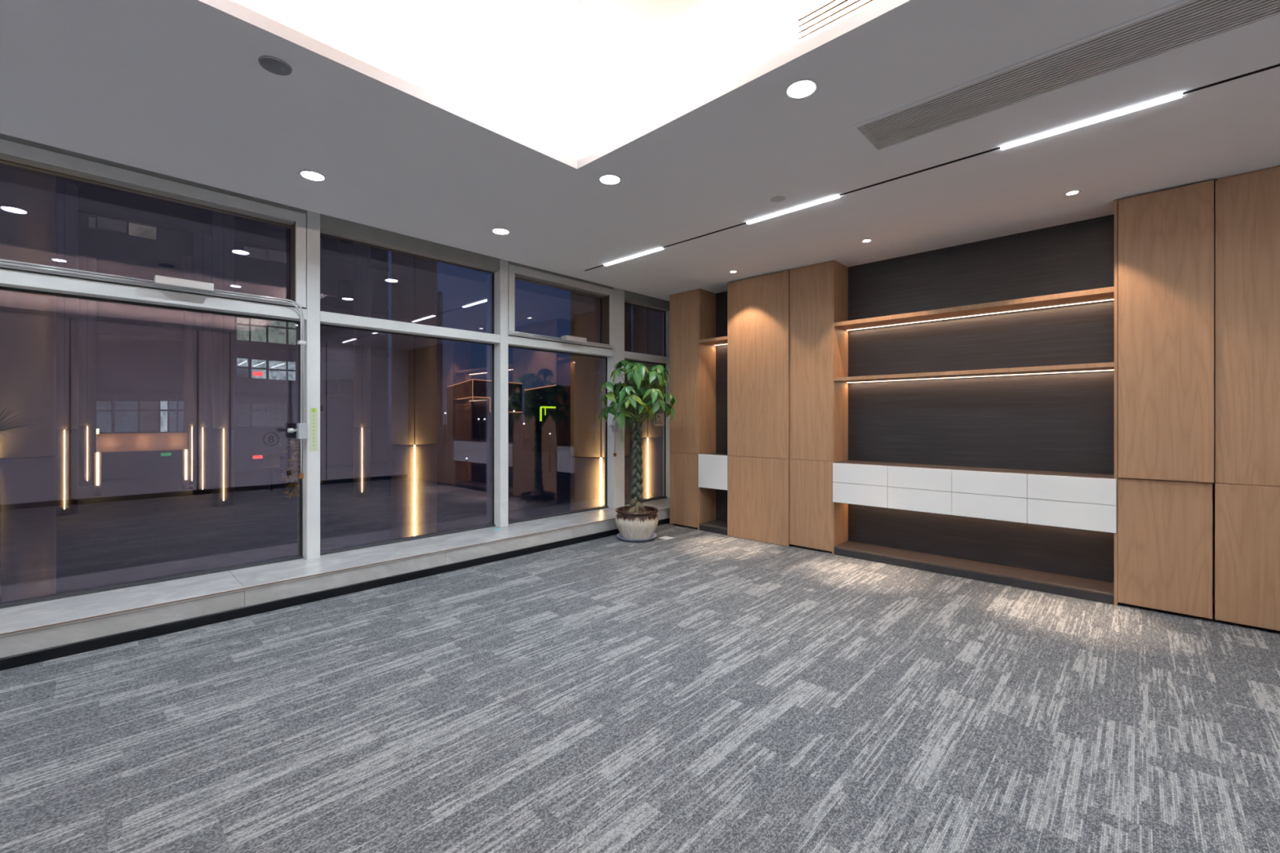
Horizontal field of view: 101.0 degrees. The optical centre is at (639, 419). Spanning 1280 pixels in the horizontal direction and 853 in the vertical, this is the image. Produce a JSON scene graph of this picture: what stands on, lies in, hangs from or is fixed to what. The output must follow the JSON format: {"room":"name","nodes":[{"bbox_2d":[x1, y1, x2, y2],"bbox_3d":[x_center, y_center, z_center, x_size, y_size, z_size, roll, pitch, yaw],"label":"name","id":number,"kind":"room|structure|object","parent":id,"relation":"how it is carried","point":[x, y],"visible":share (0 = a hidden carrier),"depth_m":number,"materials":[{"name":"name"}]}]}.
{"room":"empty office room","nodes":[
{"label":"empty office room","id":0,"kind":"room"},
{"bbox_2d":[0,523,1279,852],"bbox_3d":[0.172,1.385,2.275,7.080,0.200,8.140,0,0,43],"label":"floor","id":1,"kind":"structure","parent":0,"point":[695,691],"depth_m":2.26,"materials":[{"name":"grey carpet"}]},
{"bbox_2d":[598,360,677,542],"bbox_3d":[-0.023,0.317,5.694,0.848,1.935,0.792,0,0,43],"label":"potted tree","id":2,"kind":"object","parent":1,"relation":"on","point":[635,522],"visible":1,"depth_m":5.57,"materials":[{"name":"green plant"}]},
{"bbox_2d":[659,536,673,539],"bbox_3d":[0.284,1.282,5.702,0.120,0.006,0.120,0,0,43],"label":"socket","id":3,"kind":"object","parent":1,"relation":"on","point":[663,537],"visible":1,"depth_m":5.70,"materials":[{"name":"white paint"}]},
{"bbox_2d":[669,288,715,530],"bbox_3d":[0.728,-0.115,6.472,0.444,2.799,0.602,0,0,43],"label":"tall cabinet","id":4,"kind":"object","parent":1,"relation":"on","point":[692,313],"visible":0.84,"depth_m":6.24,"materials":[{"name":"brown wood"}]},
{"bbox_2d":[697,291,727,535],"bbox_3d":[0.946,-0.115,6.089,0.407,2.800,0.363,0,0,43],"label":"shelving unit","id":5,"kind":"object","parent":1,"relation":"on","point":[719,526],"depth_m":6.25,"materials":[{"name":"brown wood"}]},
{"bbox_2d":[698,336,727,345],"bbox_3d":[0.945,-0.903,6.086,0.403,0.036,0.333,0,0,43],"label":"shelf","id":6,"kind":"object","parent":5,"relation":"attached to","point":[722,340],"depth_m":6.03,"materials":[{"name":"brown wood"}]},
{"bbox_2d":[698,520,727,529],"bbox_3d":[0.945,1.218,6.086,0.403,0.018,0.333,0,0,43],"label":"shelf","id":7,"kind":"object","parent":5,"relation":"attached to","point":[715,524],"depth_m":6.06,"materials":[{"name":"laminate"}]},
{"bbox_2d":[727,259,848,554],"bbox_3d":[1.608,-0.115,5.625,1.192,2.799,0.620,0,0,43],"label":"tall cabinet","id":8,"kind":"object","parent":1,"relation":"on","point":[788,413],"visible":0.91,"depth_m":5.32,"materials":[{"name":"brown wood"}]},
{"bbox_2d":[832,213,1115,604],"bbox_3d":[2.676,-0.115,4.442,1.993,2.800,0.375,0,0,43],"label":"shelving unit","id":9,"kind":"object","parent":1,"relation":"on","point":[998,352],"depth_m":4.36,"materials":[{"name":"brown wood"}]},
{"bbox_2d":[833,460,1114,479],"bbox_3d":[2.674,0.411,4.446,1.978,0.008,0.337,0,0,43],"label":"countertop","id":10,"kind":"structure","parent":9,"relation":"on","point":[858,462],"depth_m":4.25,"materials":[{"name":"laminate"}]},
{"bbox_2d":[834,362,1114,382],"bbox_3d":[2.675,-0.379,4.447,1.978,0.032,0.333,0,0,43],"label":"shelf","id":11,"kind":"object","parent":9,"relation":"attached to","point":[1103,367],"depth_m":4.26,"materials":[{"name":"brown wood"}]},
{"bbox_2d":[834,286,1114,330],"bbox_3d":[2.675,-0.900,4.447,1.978,0.038,0.333,0,0,43],"label":"shelf","id":12,"kind":"object","parent":9,"relation":"attached to","point":[1104,295],"depth_m":4.28,"materials":[{"name":"brown wood"}]},
{"bbox_2d":[834,540,1114,596],"bbox_3d":[2.675,1.218,4.447,1.978,0.018,0.333,0,0,43],"label":"shelf","id":13,"kind":"object","parent":9,"relation":"attached to","point":[1094,586],"depth_m":4.29,"materials":[{"name":"laminate"}]},
{"bbox_2d":[1114,179,1213,619],"bbox_3d":[3.644,-0.115,3.693,0.467,2.799,0.626,0,0,43],"label":"tall cabinet","id":14,"kind":"object","parent":1,"relation":"on","point":[1164,239],"visible":1,"depth_m":3.46,"materials":[{"name":"brown wood"}]},
{"bbox_2d":[1209,165,1279,632],"bbox_3d":[3.990,-0.115,3.381,0.452,2.799,0.604,0,0,43],"label":"tall cabinet","id":15,"kind":"object","parent":1,"relation":"on","point":[1246,486],"visible":0.88,"depth_m":3.23,"materials":[{"name":"brown wood"}]},
{"bbox_2d":[0,0,1279,301],"bbox_3d":[0.172,-1.730,2.275,7.080,0.430,8.140,0,0,43],"label":"ceiling","id":16,"kind":"structure","parent":0,"point":[448,122],"depth_m":2.77,"materials":[{"name":"paint"}]},
{"bbox_2d":[257,55,292,75],"bbox_3d":[-1.560,-1.511,2.255,0.120,0.008,0.120,0,0,43],"label":"ceiling speaker","id":17,"kind":"object","parent":16,"relation":"attached to","point":[273,64],"visible":1,"depth_m":2.25},
{"bbox_2d":[298,169,326,181],"bbox_3d":[-2.033,-1.513,3.275,0.146,0.008,0.146,0,0,43],"label":"recessed light","id":18,"kind":"object","parent":16,"relation":"in","point":[309,175],"visible":1,"depth_m":3.27,"materials":[{"name":"white paint"}]},
{"bbox_2d":[491,227,510,235],"bbox_3d":[-1.121,-1.513,4.245,0.146,0.008,0.146,0,0,43],"label":"recessed light","id":19,"kind":"object","parent":16,"relation":"in","point":[500,231],"visible":1,"depth_m":4.24,"materials":[{"name":"white paint"}]},
{"bbox_2d":[231,0,834,159],"bbox_3d":[-0.128,-1.742,0.607,4.320,0.345,3.805,0,0,43],"label":"tray","id":20,"kind":"object","parent":16,"relation":"on","point":[575,85],"depth_m":2.66,"materials":[{"name":"white paint"}]},
{"bbox_2d":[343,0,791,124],"bbox_3d":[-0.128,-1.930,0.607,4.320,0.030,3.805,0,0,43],"label":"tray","id":21,"kind":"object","parent":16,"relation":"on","point":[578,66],"depth_m":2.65,"materials":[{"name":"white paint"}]},
{"bbox_2d":[598,173,621,185],"bbox_3d":[-0.189,-1.513,3.327,0.146,0.008,0.146,0,0,43],"label":"recessed light","id":22,"kind":"object","parent":16,"relation":"in","point":[607,179],"visible":1,"depth_m":3.32,"materials":[{"name":"white paint"}]},
{"bbox_2d":[728,270,737,273],"bbox_3d":[0.957,-1.513,5.408,0.090,0.008,0.090,0,0,43],"label":"recessed light","id":23,"kind":"object","parent":16,"relation":"in","point":[732,271],"visible":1,"depth_m":5.39,"materials":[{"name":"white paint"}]},
{"bbox_2d":[770,195,785,202],"bbox_3d":[0.948,-1.512,3.626,0.100,0.006,0.100,0,0,43],"label":"smoke detector","id":24,"kind":"object","parent":16,"relation":"attached to","point":[778,198],"visible":1,"depth_m":3.61,"materials":[{"name":"grey plastic"}]},
{"bbox_2d":[785,78,817,98],"bbox_3d":[0.739,-1.513,2.415,0.146,0.008,0.146,0,0,43],"label":"recessed light","id":25,"kind":"object","parent":16,"relation":"in","point":[806,87],"visible":1,"depth_m":2.41,"materials":[{"name":"white paint"}]},
{"bbox_2d":[795,0,880,44],"bbox_3d":[1.359,-1.748,1.850,1.770,0.205,0.115,0,0,43],"label":"ceiling vent","id":26,"kind":"object","parent":16,"relation":"in","point":[835,11],"visible":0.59,"depth_m":2.32,"materials":[{"name":"white metal"}]},
{"bbox_2d":[861,239,872,242],"bbox_3d":[1.921,-1.513,4.468,0.090,0.008,0.090,0,0,43],"label":"recessed light","id":27,"kind":"object","parent":16,"relation":"in","point":[864,240],"visible":1,"depth_m":4.46,"materials":[{"name":"white paint"}]},
{"bbox_2d":[582,63,1279,271],"bbox_3d":[1.557,-1.530,3.368,5.870,0.050,0.032,0,0,43],"label":"track","id":28,"kind":"object","parent":16,"relation":"attached to","point":[1178,95],"visible":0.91,"depth_m":2.86,"materials":[{"name":"black"}]},
{"bbox_2d":[849,0,1279,152],"bbox_3d":[2.086,-1.538,2.032,2.413,0.054,0.358,0,0,43],"label":"ceiling vent","id":29,"kind":"object","parent":16,"relation":"in","point":[1183,17],"visible":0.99,"depth_m":2.26,"materials":[{"name":"metal"}]},
{"bbox_2d":[1063,190,1080,195],"bbox_3d":[2.889,-1.513,3.523,0.090,0.008,0.090,0,0,43],"label":"recessed light","id":30,"kind":"object","parent":16,"relation":"in","point":[1073,192],"visible":1,"depth_m":3.52,"materials":[{"name":"white paint"}]},
{"bbox_3d":[-2.137,-0.235,4.462,0.720,3.060,7.940,0,0,43],"label":"wall","id":31,"kind":"structure","parent":0,"visible":0},
{"bbox_2d":[0,133,319,608],"bbox_3d":[-3.199,-0.324,3.563,0.174,2.842,1.795,0,0,43],"label":"window","id":32,"kind":"structure","parent":31,"relation":"in","point":[304,224],"depth_m":3.65,"materials":[{"name":"paint"}]},
{"bbox_2d":[0,258,307,479],"bbox_3d":[-3.135,-0.236,3.434,0.105,1.382,1.696,0,0,43],"label":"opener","id":33,"kind":"object","parent":32,"relation":"attached to","point":[301,430],"visible":1,"depth_m":3.58,"materials":[{"name":"white metal"}]},
{"bbox_2d":[263,432,279,445],"bbox_3d":[-2.818,0.152,4.030,0.005,0.100,0.100,0,0,43],"label":"decal","id":34,"kind":"object","parent":32,"relation":"attached to","point":[268,433],"visible":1,"depth_m":4.03,"materials":[{"name":"grey"}]},
{"bbox_2d":[310,407,317,451],"bbox_3d":[-2.553,0.080,4.124,0.002,0.340,0.052,0,0,43],"label":"label","id":35,"kind":"object","parent":32,"relation":"attached to","point":[313,411],"visible":1,"depth_m":4.12,"materials":[{"name":"green"}]},
{"bbox_2d":[0,518,669,671],"bbox_3d":[-2.034,1.255,4.020,0.038,0.060,7.440,0,0,43],"label":"baseboard","id":36,"kind":"structure","parent":31,"relation":"attached to","point":[33,657],"depth_m":3.47,"materials":[{"name":"black metal"}]},
{"bbox_2d":[0,497,669,657],"bbox_3d":[-2.075,1.161,4.403,0.610,0.128,7.940,0,0,43],"label":"sill","id":37,"kind":"structure","parent":31,"relation":"attached to","point":[28,628],"depth_m":3.60,"materials":[{"name":"grey stone"}]},
{"bbox_2d":[320,213,508,555],"bbox_3d":[-1.996,-0.324,4.836,0.170,2.842,1.707,0,0,43],"label":"window","id":38,"kind":"structure","parent":31,"relation":"in","point":[330,226],"depth_m":5.09,"materials":[{"name":"paint"}]},
{"bbox_2d":[508,261,624,524],"bbox_3d":[-0.830,-0.324,6.064,0.174,2.842,1.680,0,0,43],"label":"window","id":39,"kind":"structure","parent":31,"relation":"in","point":[613,298],"depth_m":6.41,"materials":[{"name":"paint"}]},
{"bbox_2d":[510,330,618,456],"bbox_3d":[-0.788,-0.236,5.912,0.105,1.382,1.518,0,0,43],"label":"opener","id":40,"kind":"object","parent":39,"relation":"attached to","point":[615,427],"visible":0.91,"depth_m":6.00,"materials":[{"name":"white metal"}]},
{"bbox_2d":[619,426,623,442],"bbox_3d":[-0.228,0.115,6.579,0.002,0.340,0.060,0,0,43],"label":"label","id":41,"kind":"object","parent":39,"relation":"attached to","point":[621,432],"visible":0.48,"depth_m":6.58,"materials":[{"name":"green"}]},
{"bbox_2d":[624,289,669,504],"bbox_3d":[0.113,-0.324,7.063,0.170,2.842,1.068,0,0,43],"label":"window","id":42,"kind":"structure","parent":31,"relation":"in","point":[631,298],"depth_m":7.26,"materials":[{"name":"paint"}]},
{"bbox_2d":[653,413,664,426],"bbox_3d":[0.272,0.008,7.295,0.002,0.170,0.240,0,0,43],"label":"paper notice","id":43,"kind":"object","parent":42,"relation":"attached to","point":[660,420],"visible":0.87,"depth_m":7.30,"materials":[{"name":"beige paper"}]},
{"label":"outside","id":44,"kind":"structure","parent":0,"visible":0},
{"bbox_2d":[160,453,171,456],"bbox_3d":[-30.890,2.294,34.352,0.100,0.180,0.500,0,0,43],"label":"exit sign","id":45,"kind":"object","parent":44,"point":[162,454],"visible":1,"depth_m":34.29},
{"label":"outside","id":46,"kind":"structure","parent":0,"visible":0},
{"bbox_2d":[56,423,632,593],"bbox_3d":[-99.266,4.685,204.201,415.020,0.300,680.000,0,0,43],"label":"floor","id":47,"kind":"structure","parent":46,"point":[143,528],"depth_m":25.71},
{"bbox_2d":[0,406,45,602],"bbox_3d":[-5.696,2.212,4.565,0.696,4.645,0.808,0,0,20],"label":"palm tree","id":48,"kind":"object","parent":47,"relation":"on","point":[4,416],"visible":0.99,"depth_m":4.59,"materials":[{"name":"green plant"}]},
{"bbox_2d":[0,163,56,602],"bbox_3d":[-8.187,-1.840,6.974,0.618,12.750,0.618,0,0,-24],"label":"column","id":49,"kind":"structure","parent":47,"relation":"on","point":[28,197],"depth_m":6.82,"materials":[{"name":"black"}]},
{"bbox_2d":[54,180,78,515],"bbox_3d":[-27.442,-3.340,25.141,0.975,15.750,0.900,0,0,43],"label":"column","id":50,"kind":"structure","parent":47,"relation":"on","point":[67,193],"depth_m":24.91,"materials":[{"name":"black"}]},
{"bbox_2d":[78,255,96,485],"bbox_3d":[-38.285,-3.340,36.524,0.975,15.750,0.900,0,0,43],"label":"column","id":51,"kind":"structure","parent":47,"relation":"on","point":[86,307],"depth_m":36.23,"materials":[{"name":"black"}]},
{"bbox_2d":[93,428,189,495],"bbox_3d":[-31.102,2.555,33.038,0.600,3.959,4.311,0,0,43],"label":"entrance canopy","id":52,"kind":"object","parent":47,"relation":"on","point":[105,442],"visible":1,"depth_m":32.70,"materials":[{"name":"brown metal"}]},
{"bbox_2d":[183,255,192,485],"bbox_3d":[-31.072,-3.340,36.575,0.973,15.750,0.900,0,0,43],"label":"column","id":53,"kind":"structure","parent":47,"relation":"on","point":[188,260],"depth_m":36.19,"materials":[{"name":"black"}]},
{"bbox_2d":[192,233,212,494],"bbox_3d":[-26.691,-3.340,32.185,0.973,15.750,0.900,0,0,43],"label":"column","id":54,"kind":"structure","parent":47,"relation":"on","point":[202,243],"depth_m":31.87,"materials":[{"name":"black"}]},
{"bbox_2d":[56,175,388,479],"bbox_3d":[-62.323,-14.090,25.631,14.250,37.250,91.507,0,0,43],"label":"wall","id":55,"kind":"structure","parent":47,"relation":"on","point":[140,348],"depth_m":45.03,"materials":[{"name":"grey"}]},
{"bbox_2d":[253,371,262,376],"bbox_3d":[-33.345,-3.965,46.020,0.030,0.360,0.700,0,0,43],"label":"shop sign","id":56,"kind":"object","parent":55,"relation":"attached to","point":[255,373],"visible":1,"depth_m":46.03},
{"bbox_2d":[212,210,234,506],"bbox_3d":[-21.922,-3.340,27.766,0.971,15.750,0.900,0,0,43],"label":"column","id":57,"kind":"structure","parent":47,"relation":"on","point":[223,224],"depth_m":27.45,"materials":[{"name":"black"}]},
{"bbox_2d":[253,455,262,458],"bbox_3d":[-23.915,2.370,32.991,0.100,0.200,0.500,0,0,43],"label":"tail light","id":58,"kind":"object","parent":47,"relation":"on","point":[254,456],"visible":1,"depth_m":32.96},
{"bbox_2d":[263,453,279,490],"bbox_3d":[-23.412,3.389,33.523,0.100,2.293,0.840,0,0,43],"label":"notice board","id":59,"kind":"object","parent":47,"relation":"on","point":[271,461],"visible":1,"depth_m":33.52,"materials":[{"name":"grey"}]},
{"bbox_2d":[279,439,322,555],"bbox_3d":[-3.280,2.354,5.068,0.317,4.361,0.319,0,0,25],"label":"shrub","id":60,"kind":"object","parent":47,"relation":"on","point":[294,468],"visible":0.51,"depth_m":5.07,"materials":[{"name":"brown plant"}]},
{"bbox_2d":[353,242,370,497],"bbox_3d":[-16.345,-3.340,31.023,0.951,15.750,0.900,0,0,43],"label":"column","id":61,"kind":"structure","parent":47,"relation":"on","point":[362,253],"depth_m":30.68,"materials":[{"name":"black"}]},
{"bbox_2d":[391,251,436,539],"bbox_3d":[-4.499,-1.840,10.543,0.879,12.750,0.840,0,0,43],"label":"column","id":62,"kind":"structure","parent":47,"relation":"on","point":[414,278],"depth_m":10.21,"materials":[{"name":"black"}]},
{"bbox_2d":[436,290,442,428],"bbox_3d":[-101.637,-29.481,267.479,14.772,68.032,6.726,0,0,43],"label":"tower block","id":63,"kind":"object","parent":47,"relation":"on","point":[439,296],"visible":0.78,"depth_m":263.60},
{"bbox_2d":[444,412,446,445],"bbox_3d":[-33.231,1.674,90.000,0.296,5.723,0.282,0,0,43],"label":"street lamp","id":64,"kind":"object","parent":47,"relation":"on","point":[445,412],"visible":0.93,"depth_m":89.94,"materials":[{"name":"black metal"}]},
{"bbox_2d":[465,457,467,479],"bbox_3d":[-13.151,3.723,40.000,0.166,1.623,0.166,0,0,-24],"label":"street lamp","id":65,"kind":"object","parent":47,"relation":"on","point":[466,469],"visible":1,"depth_m":39.95,"materials":[{"name":"black metal"}]},
{"bbox_2d":[447,378,521,437],"bbox_3d":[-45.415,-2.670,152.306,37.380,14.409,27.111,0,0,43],"label":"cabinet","id":66,"kind":"object","parent":47,"relation":"on","point":[469,401],"visible":0.88,"depth_m":138.80,"materials":[{"name":"brown wood"}]},
{"bbox_2d":[513,410,515,440],"bbox_3d":[-26.289,1.333,110.000,0.362,6.404,0.344,0,0,43],"label":"street lamp","id":67,"kind":"object","parent":47,"relation":"on","point":[513,411],"visible":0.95,"depth_m":109.94,"materials":[{"name":"black"}]},
{"bbox_2d":[523,422,524,448],"bbox_3d":[-17.602,2.549,80.000,0.263,3.972,0.250,0,0,43],"label":"street lamp","id":68,"kind":"object","parent":47,"relation":"on","point":[523,423],"visible":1,"depth_m":79.94,"materials":[{"name":"black metal"}]},
{"bbox_2d":[524,384,570,441],"bbox_3d":[-17.741,-1.163,118.290,20.433,11.396,18.415,0,0,43],"label":"tower block","id":69,"kind":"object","parent":47,"relation":"on","point":[557,396],"visible":0.3,"depth_m":110.29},
{"bbox_2d":[524,384,555,390],"bbox_3d":[-21.777,-6.789,113.700,0.136,0.143,20.678,0,0,-29],"label":"light","id":70,"kind":"object","parent":69,"relation":"attached to","point":[550,386],"depth_m":111.61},
{"bbox_2d":[532,406,567,452],"bbox_3d":[-12.821,1.373,75.099,2.100,6.324,4.837,0,0,43],"label":"kiosk","id":71,"kind":"object","parent":47,"relation":"on","point":[546,420],"visible":0.95,"depth_m":74.03,"materials":[{"name":"grey"}]},
{"bbox_2d":[539,406,555,421],"bbox_3d":[-12.859,-0.763,73.620,0.120,2.052,2.637,0,0,43],"label":"light","id":72,"kind":"object","parent":71,"relation":"attached to","point":[546,413],"depth_m":73.63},
{"bbox_2d":[548,433,551,472],"bbox_3d":[-7.682,2.853,45.000,0.166,3.365,0.166,0,0,-24],"label":"street lamp","id":73,"kind":"object","parent":47,"relation":"on","point":[549,469],"visible":1,"depth_m":44.94,"materials":[{"name":"black"}]},
{"bbox_2d":[570,291,631,511],"bbox_3d":[-0.535,-0.340,7.250,0.840,9.750,0.840,0,0,43],"label":"column","id":74,"kind":"structure","parent":47,"relation":"on","point":[587,373],"depth_m":6.88,"materials":[{"name":"black"}]},
{"bbox_2d":[632,305,662,498],"bbox_3d":[0.215,-1.840,14.601,0.840,12.750,0.840,0,0,43],"label":"column","id":75,"kind":"structure","parent":47,"relation":"on","point":[647,324],"depth_m":14.22,"materials":[{"name":"black"}]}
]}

